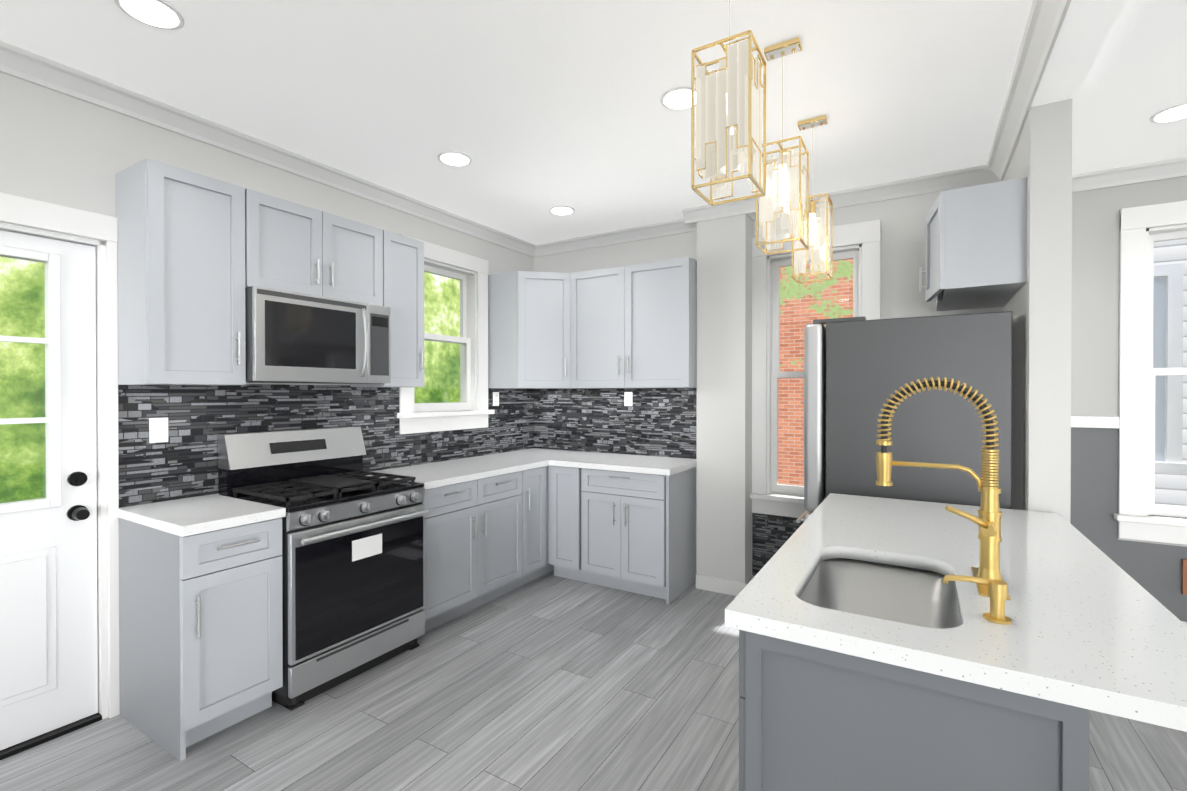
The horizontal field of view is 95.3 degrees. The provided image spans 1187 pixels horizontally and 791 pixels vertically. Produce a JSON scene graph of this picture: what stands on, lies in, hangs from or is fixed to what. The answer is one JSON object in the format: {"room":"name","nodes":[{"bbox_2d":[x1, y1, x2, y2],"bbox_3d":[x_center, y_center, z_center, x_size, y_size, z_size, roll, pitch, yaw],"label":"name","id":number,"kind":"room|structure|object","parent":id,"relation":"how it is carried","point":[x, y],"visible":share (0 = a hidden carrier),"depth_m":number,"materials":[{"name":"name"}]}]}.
{"room":"kitchen","nodes":[
{"label":"kitchen","id":0,"kind":"room"},
{"bbox_2d":[0,72,532,605],"bbox_3d":[-2.237,0.037,2.342,0.160,2.750,6.560,0,0,31],"label":"wall","id":1,"kind":"structure","parent":0,"point":[58,148],"depth_m":2.37,"materials":[{"name":"grey paint"}]},
{"bbox_2d":[0,230,97,750],"bbox_3d":[-2.385,0.373,1.989,0.117,2.039,0.862,0,0,31],"label":"exterior door","id":2,"kind":"structure","parent":1,"relation":"in","point":[48,624],"depth_m":2.25,"materials":[{"name":"white"}]},
{"bbox_2d":[0,192,119,759],"bbox_3d":[-2.439,0.317,1.989,0.184,2.195,1.035,0,0,31],"label":"door frame","id":3,"kind":"structure","parent":1,"relation":"attached to","point":[73,223],"depth_m":2.36,"materials":[{"name":"white wood"}]},
{"bbox_2d":[116,159,251,385],"bbox_3d":[-1.873,-0.513,2.467,0.326,0.930,0.378,0,0,31],"label":"upper cabinet","id":4,"kind":"object","parent":1,"relation":"attached to","point":[197,254],"depth_m":2.35,"materials":[{"name":"grey wood"}]},
{"bbox_2d":[0,40,538,256],"bbox_3d":[-2.174,-1.294,2.202,0.085,0.085,6.400,0,0,31],"label":"crown molding","id":5,"kind":"structure","parent":1,"relation":"attached to","point":[15,61],"depth_m":2.68,"materials":[{"name":"white wood"}]},
{"bbox_2d":[252,190,387,306],"bbox_3d":[-1.577,-0.749,2.953,0.326,0.465,0.758,0,0,31],"label":"upper cabinet","id":6,"kind":"object","parent":1,"relation":"attached to","point":[298,248],"depth_m":2.84,"materials":[{"name":"grey wood"}]},
{"bbox_2d":[245,286,390,383],"bbox_3d":[-1.527,-0.291,2.925,0.444,0.444,0.754,0,0,31],"label":"over-the-range microwave","id":7,"kind":"object","parent":6,"relation":"attached to","point":[293,337],"visible":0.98,"depth_m":2.76,"materials":[{"name":"grey metal"}]},
{"bbox_2d":[118,384,533,507],"bbox_3d":[-1.327,0.212,3.678,0.008,0.555,3.010,0,0,31],"label":"backsplash","id":8,"kind":"structure","parent":1,"relation":"attached to","point":[182,463],"depth_m":2.90,"materials":[{"name":"tile"}]},
{"bbox_2d":[149,418,167,442],"bbox_3d":[-2.021,0.161,2.516,0.009,0.115,0.072,0,0,31],"label":"outlet","id":9,"kind":"object","parent":8,"relation":"attached to","point":[158,430],"depth_m":2.51,"materials":[{"name":"white plastic"}]},
{"bbox_2d":[350,231,423,386],"bbox_3d":[-1.300,-0.519,3.412,0.326,0.930,0.308,0,0,31],"label":"upper cabinet","id":10,"kind":"object","parent":1,"relation":"attached to","point":[405,254],"depth_m":3.35,"materials":[{"name":"grey wood"}]},
{"bbox_2d":[397,234,494,433],"bbox_3d":[-1.141,-0.417,4.078,0.232,1.360,0.910,0,0,31],"label":"window","id":11,"kind":"structure","parent":1,"relation":"in","point":[469,410],"depth_m":4.26,"materials":[{"name":"white wood"}]},
{"bbox_2d":[493,392,498,405],"bbox_3d":[-0.812,0.028,4.509,0.009,0.115,0.072,0,0,31],"label":"outlet","id":12,"kind":"object","parent":1,"relation":"attached to","point":[495,394],"depth_m":4.50,"materials":[{"name":"white plastic"}]},
{"bbox_2d":[0,570,1186,790],"bbox_3d":[0.300,1.445,0.980,5.920,0.050,7.170,0,0,31],"label":"floor","id":13,"kind":"structure","parent":0,"point":[548,682],"depth_m":2.30,"materials":[{"name":"grey wood"}]},
{"bbox_2d":[119,518,282,760],"bbox_3d":[-1.731,0.975,2.393,0.656,0.875,0.385,0,0,31],"label":"base cabinet","id":14,"kind":"object","parent":13,"relation":"on","point":[200,636],"visible":0.92,"depth_m":2.23,"materials":[{"name":"grey wood"}]},
{"bbox_2d":[117,494,285,536],"bbox_3d":[-1.734,0.517,2.389,0.634,0.040,0.394,0,0,31],"label":"countertop","id":15,"kind":"structure","parent":14,"relation":"on","point":[184,517],"depth_m":2.30,"materials":[{"name":"stone"}]},
{"bbox_2d":[218,426,428,710],"bbox_3d":[-1.388,0.802,2.862,0.698,1.215,0.762,0,0,31],"label":"gas range","id":16,"kind":"object","parent":13,"relation":"on","point":[353,567],"visible":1,"depth_m":2.71,"materials":[{"name":"grey metal"}]},
{"bbox_2d":[422,466,545,631],"bbox_3d":[-0.761,0.965,4.016,0.630,0.875,1.850,0,0,31],"label":"base cabinet","id":17,"kind":"object","parent":13,"relation":"on","point":[487,539],"depth_m":3.50,"materials":[{"name":"grey wood"}]},
{"bbox_2d":[366,448,583,489],"bbox_3d":[-0.743,0.508,3.997,0.660,0.040,1.842,0,0,31],"label":"countertop","id":18,"kind":"structure","parent":17,"relation":"on","point":[438,474],"depth_m":3.73,"materials":[{"name":"stone"}]},
{"bbox_2d":[546,465,696,604],"bbox_3d":[0.234,0.965,4.115,0.968,0.875,0.650,0,0,31],"label":"base cabinet","id":19,"kind":"object","parent":13,"relation":"on","point":[626,531],"depth_m":3.85,"materials":[{"name":"grey wood"}]},
{"bbox_2d":[554,452,696,475],"bbox_3d":[0.261,0.507,4.095,0.954,0.040,0.634,0,0,31],"label":"countertop","id":20,"kind":"structure","parent":19,"relation":"on","point":[656,465],"depth_m":3.95,"materials":[{"name":"stone"}]},
{"bbox_2d":[796,311,1012,522],"bbox_3d":[1.696,0.501,3.040,0.956,1.815,0.800,0,0,31],"label":"refrigerator","id":21,"kind":"object","parent":13,"relation":"on","point":[858,371],"visible":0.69,"depth_m":2.66,"materials":[{"name":"grey metal"}]},
{"bbox_2d":[725,621,1104,790],"bbox_3d":[1.024,0.978,1.838,0.655,0.875,1.688,0,0,31],"label":"kitchen island","id":22,"kind":"object","parent":13,"relation":"on","point":[814,715],"depth_m":1.11,"materials":[{"name":"painted wood"},{"name":"quartz"}]},
{"bbox_2d":[725,493,1186,731],"bbox_3d":[1.136,0.521,1.777,0.892,0.040,1.720,0,0,31],"label":"island countertop","id":23,"kind":"structure","parent":22,"relation":"on","point":[1085,629],"depth_m":1.25,"materials":[{"name":"white stone"}]},
{"bbox_2d":[801,553,952,628],"bbox_3d":[0.783,0.644,1.484,0.384,0.227,0.614,0,0,31],"label":"sink","id":24,"kind":"object","parent":23,"relation":"in","point":[901,589],"depth_m":1.72,"materials":[{"name":"silver metal"}]},
{"bbox_2d":[876,377,1012,600],"bbox_3d":[0.959,0.225,1.509,0.302,0.555,0.250,0,0,31],"label":"faucet","id":25,"kind":"object","parent":23,"relation":"on","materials":[{"name":"gold metal"}]},
{"bbox_2d":[941,575,1011,624],"bbox_3d":[0.873,0.459,1.235,0.132,0.090,0.052,0,0,31],"label":"soap dispenser","id":26,"kind":"object","parent":23,"relation":"on","point":[997,589],"depth_m":1.21,"materials":[{"name":"gold metal"}]},
{"bbox_2d":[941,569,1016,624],"bbox_3d":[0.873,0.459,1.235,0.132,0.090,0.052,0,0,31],"label":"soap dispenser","id":27,"kind":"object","parent":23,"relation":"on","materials":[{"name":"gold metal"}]},
{"bbox_2d":[1023,98,1072,522],"bbox_3d":[2.002,0.077,2.390,0.140,2.670,0.140,0,0,31],"label":"post","id":28,"kind":"object","parent":13,"relation":"on","point":[1047,342],"visible":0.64,"depth_m":2.33,"materials":[{"name":"grey paint"}]},
{"bbox_2d":[0,0,1186,244],"bbox_3d":[0.300,-1.355,0.964,5.920,0.050,7.170,0,0,31],"label":"ceiling","id":29,"kind":"structure","parent":0,"point":[534,110],"depth_m":2.33,"materials":[{"name":"white paint"}]},
{"bbox_2d":[114,0,184,29],"bbox_3d":[-1.535,-1.330,1.873,0.190,0.008,0.190,0,0,31],"label":"recessed light","id":30,"kind":"object","parent":29,"relation":"in","point":[161,14],"visible":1,"depth_m":1.88,"materials":[{"name":"white plastic"}]},
{"bbox_2d":[437,151,471,166],"bbox_3d":[-0.785,-1.337,3.061,0.190,0.008,0.190,0,0,31],"label":"recessed light","id":31,"kind":"object","parent":29,"relation":"in","point":[454,158],"visible":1,"depth_m":3.05,"materials":[{"name":"white plastic"}]},
{"bbox_2d":[549,206,574,214],"bbox_3d":[-0.229,-1.342,3.929,0.190,0.008,0.190,0,0,31],"label":"recessed light","id":32,"kind":"object","parent":29,"relation":"in","point":[561,210],"visible":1,"depth_m":3.91,"materials":[{"name":"white plastic"}]},
{"bbox_2d":[660,86,695,109],"bbox_3d":[0.396,-1.333,2.433,0.190,0.008,0.190,0,0,31],"label":"recessed light","id":33,"kind":"object","parent":29,"relation":"in","point":[677,98],"visible":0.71,"depth_m":2.42,"materials":[{"name":"white plastic"}]},
{"bbox_2d":[691,0,766,205],"bbox_3d":[0.377,-0.948,1.499,0.162,0.768,0.162,0,0,31],"label":"pendant light","id":34,"kind":"object","parent":29,"relation":"hanging from","point":[728,117],"visible":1,"depth_m":1.46,"materials":[{"name":"gold metal"}]},
{"bbox_2d":[756,37,808,254],"bbox_3d":[0.725,-0.952,2.071,0.162,0.768,0.162,0,0,31],"label":"pendant light","id":35,"kind":"object","parent":29,"relation":"hanging from","point":[772,200],"visible":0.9,"depth_m":2.05,"materials":[{"name":"gold metal"}]},
{"bbox_2d":[791,115,832,282],"bbox_3d":[1.067,-0.955,2.636,0.162,0.768,0.162,0,0,31],"label":"pendant light","id":36,"kind":"object","parent":29,"relation":"hanging from","point":[801,257],"visible":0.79,"depth_m":2.61,"materials":[{"name":"gold metal"}]},
{"bbox_2d":[1031,0,1125,106],"bbox_3d":[0.593,-1.284,0.050,0.150,0.080,5.590,0,0,31],"label":"ceiling beam","id":37,"kind":"structure","parent":29,"relation":"attached to","point":[1086,28],"depth_m":1.95,"materials":[{"name":"white paint"}]},
{"bbox_2d":[1149,103,1186,122],"bbox_3d":[2.761,-1.334,2.553,0.190,0.008,0.190,0,0,31],"label":"recessed light","id":38,"kind":"object","parent":29,"relation":"in","point":[1175,113],"visible":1,"depth_m":2.56,"materials":[{"name":"white plastic"}]},
{"bbox_2d":[696,214,752,582],"bbox_3d":[0.956,0.028,3.937,0.355,2.750,0.200,0,0,31],"label":"wall","id":39,"kind":"structure","parent":0,"point":[724,418],"depth_m":3.85,"materials":[{"name":"grey paint"}]},
{"bbox_2d":[676,198,758,227],"bbox_3d":[0.881,-1.303,3.807,0.525,0.085,0.085,0,0,31],"label":"crown molding","id":40,"kind":"structure","parent":39,"relation":"attached to","point":[692,215],"depth_m":3.82,"materials":[{"name":"white wood"}]},
{"bbox_2d":[696,574,748,595],"bbox_3d":[0.906,1.354,3.850,0.369,0.100,0.014,0,0,31],"label":"baseboard","id":41,"kind":"structure","parent":39,"relation":"attached to","point":[721,585],"depth_m":3.85,"materials":[{"name":"white wood"}]},
{"bbox_2d":[533,191,1001,518],"bbox_3d":[0.898,0.027,4.183,3.612,2.750,0.160,0,0,31],"label":"wall","id":42,"kind":"structure","parent":0,"point":[903,240],"depth_m":3.48,"materials":[{"name":"grey paint"}]},
{"bbox_2d":[488,270,575,388],"bbox_3d":[-0.421,-0.525,4.521,0.679,0.930,0.620,0,0,31],"label":"upper cabinet","id":43,"kind":"object","parent":42,"relation":"attached to","point":[532,314],"depth_m":4.33,"materials":[{"name":"grey wood"}]},
{"bbox_2d":[534,388,696,458],"bbox_3d":[0.163,0.208,4.529,1.612,0.555,0.008,0,0,31],"label":"backsplash","id":44,"kind":"structure","parent":42,"relation":"attached to","point":[661,422],"depth_m":4.50,"materials":[{"name":"tile"}]},
{"bbox_2d":[624,392,631,405],"bbox_3d":[0.287,0.028,4.443,0.072,0.115,0.009,0,0,31],"label":"outlet","id":45,"kind":"object","parent":44,"relation":"attached to","point":[627,395],"depth_m":4.44,"materials":[{"name":"white plastic"}]},
{"bbox_2d":[536,220,696,255],"bbox_3d":[0.165,-1.307,4.467,1.555,0.085,0.100,0,0,31],"label":"crown molding","id":46,"kind":"structure","parent":42,"relation":"attached to","point":[666,228],"depth_m":4.47,"materials":[{"name":"white"}]},
{"bbox_2d":[576,257,696,387],"bbox_3d":[0.297,-0.523,4.235,1.069,0.930,0.363,0,0,31],"label":"upper cabinet","id":47,"kind":"object","parent":42,"relation":"attached to","point":[631,326],"depth_m":4.05,"materials":[{"name":"grey wood"}]},
{"bbox_2d":[750,219,880,576],"bbox_3d":[1.528,0.104,3.758,0.870,2.480,0.232,0,0,31],"label":"window","id":48,"kind":"structure","parent":42,"relation":"in","point":[865,255],"depth_m":3.87,"materials":[{"name":"white wood"}]},
{"bbox_2d":[748,165,987,221],"bbox_3d":[1.715,-1.302,3.527,1.360,0.085,0.100,0,0,31],"label":"crown molding","id":49,"kind":"structure","parent":42,"relation":"attached to","point":[972,176],"depth_m":3.39,"materials":[{"name":"white wood"}]},
{"bbox_2d":[1002,124,1024,509],"bbox_3d":[2.391,0.033,3.066,0.098,2.750,1.420,0,0,31],"label":"wall","id":50,"kind":"structure","parent":0,"point":[1015,170],"depth_m":2.66,"materials":[{"name":"grey paint"}]},
{"bbox_2d":[919,177,1026,310],"bbox_3d":[1.979,-0.746,2.882,0.414,0.470,0.825,0,0,31],"label":"upper cabinet","id":51,"kind":"object","parent":50,"relation":"attached to","point":[976,246],"visible":1,"depth_m":2.53,"materials":[{"name":"grey wood"}]},
{"bbox_2d":[984,0,1071,182],"bbox_3d":[0.703,-1.284,0.457,0.085,0.085,6.400,0,0,31],"label":"crown molding","id":52,"kind":"structure","parent":50,"relation":"attached to","point":[1046,18],"depth_m":2.19,"materials":[{"name":"white"}]},
{"bbox_2d":[1071,176,1186,546],"bbox_3d":[3.704,0.034,3.006,2.210,2.750,0.160,0,0,31],"label":"wall","id":53,"kind":"structure","parent":0,"point":[1095,303],"depth_m":3.29,"materials":[{"name":"grey paint"}]},
{"bbox_2d":[1071,416,1119,427],"bbox_3d":[3.587,0.164,2.969,2.050,0.070,0.018,0,0,31],"label":"trim","id":54,"kind":"structure","parent":53,"relation":"attached to","point":[1094,422],"depth_m":3.29,"materials":[{"name":"white"}]},
{"bbox_2d":[1070,427,1186,621],"bbox_3d":[3.593,0.804,2.982,2.050,1.210,0.004,0,0,31],"label":"wall","id":55,"kind":"structure","parent":53,"relation":"attached to","point":[1154,570],"depth_m":3.27,"materials":[{"name":"grey paint"}]},
{"bbox_2d":[1182,559,1186,594],"bbox_3d":[3.611,1.039,2.955,0.550,0.200,0.027,0,0,31],"label":"air vent","id":56,"kind":"object","parent":55,"relation":"in","point":[1184,576],"visible":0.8,"depth_m":3.09,"materials":[{"name":"brown"}]},
{"bbox_2d":[1072,156,1186,192],"bbox_3d":[3.572,-1.299,2.936,2.050,0.085,0.085,0,0,31],"label":"crown molding","id":57,"kind":"structure","parent":53,"relation":"attached to","point":[1176,167],"depth_m":3.18,"materials":[{"name":"white wood"}]},
{"bbox_2d":[1114,200,1186,544],"bbox_3d":[3.613,-0.129,3.019,1.060,1.965,0.232,0,0,31],"label":"window","id":58,"kind":"structure","parent":53,"relation":"in","point":[1138,507],"depth_m":3.19,"materials":[{"name":"white wood"}]},
{"label":"outside","id":59,"kind":"structure","parent":0,"visible":0},
{"bbox_2d":[0,257,459,502],"bbox_3d":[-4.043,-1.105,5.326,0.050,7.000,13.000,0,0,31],"label":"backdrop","id":60,"kind":"structure","parent":59,"point":[24,384],"depth_m":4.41,"materials":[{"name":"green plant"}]},
{"bbox_2d":[778,259,852,485],"bbox_3d":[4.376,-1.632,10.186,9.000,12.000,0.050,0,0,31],"label":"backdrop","id":61,"kind":"structure","parent":59,"point":[786,401],"depth_m":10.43,"materials":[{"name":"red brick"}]},
{"bbox_2d":[1153,239,1186,505],"bbox_3d":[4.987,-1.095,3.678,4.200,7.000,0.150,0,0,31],"label":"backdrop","id":62,"kind":"structure","parent":59,"point":[1180,356],"depth_m":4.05,"materials":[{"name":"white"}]}
]}

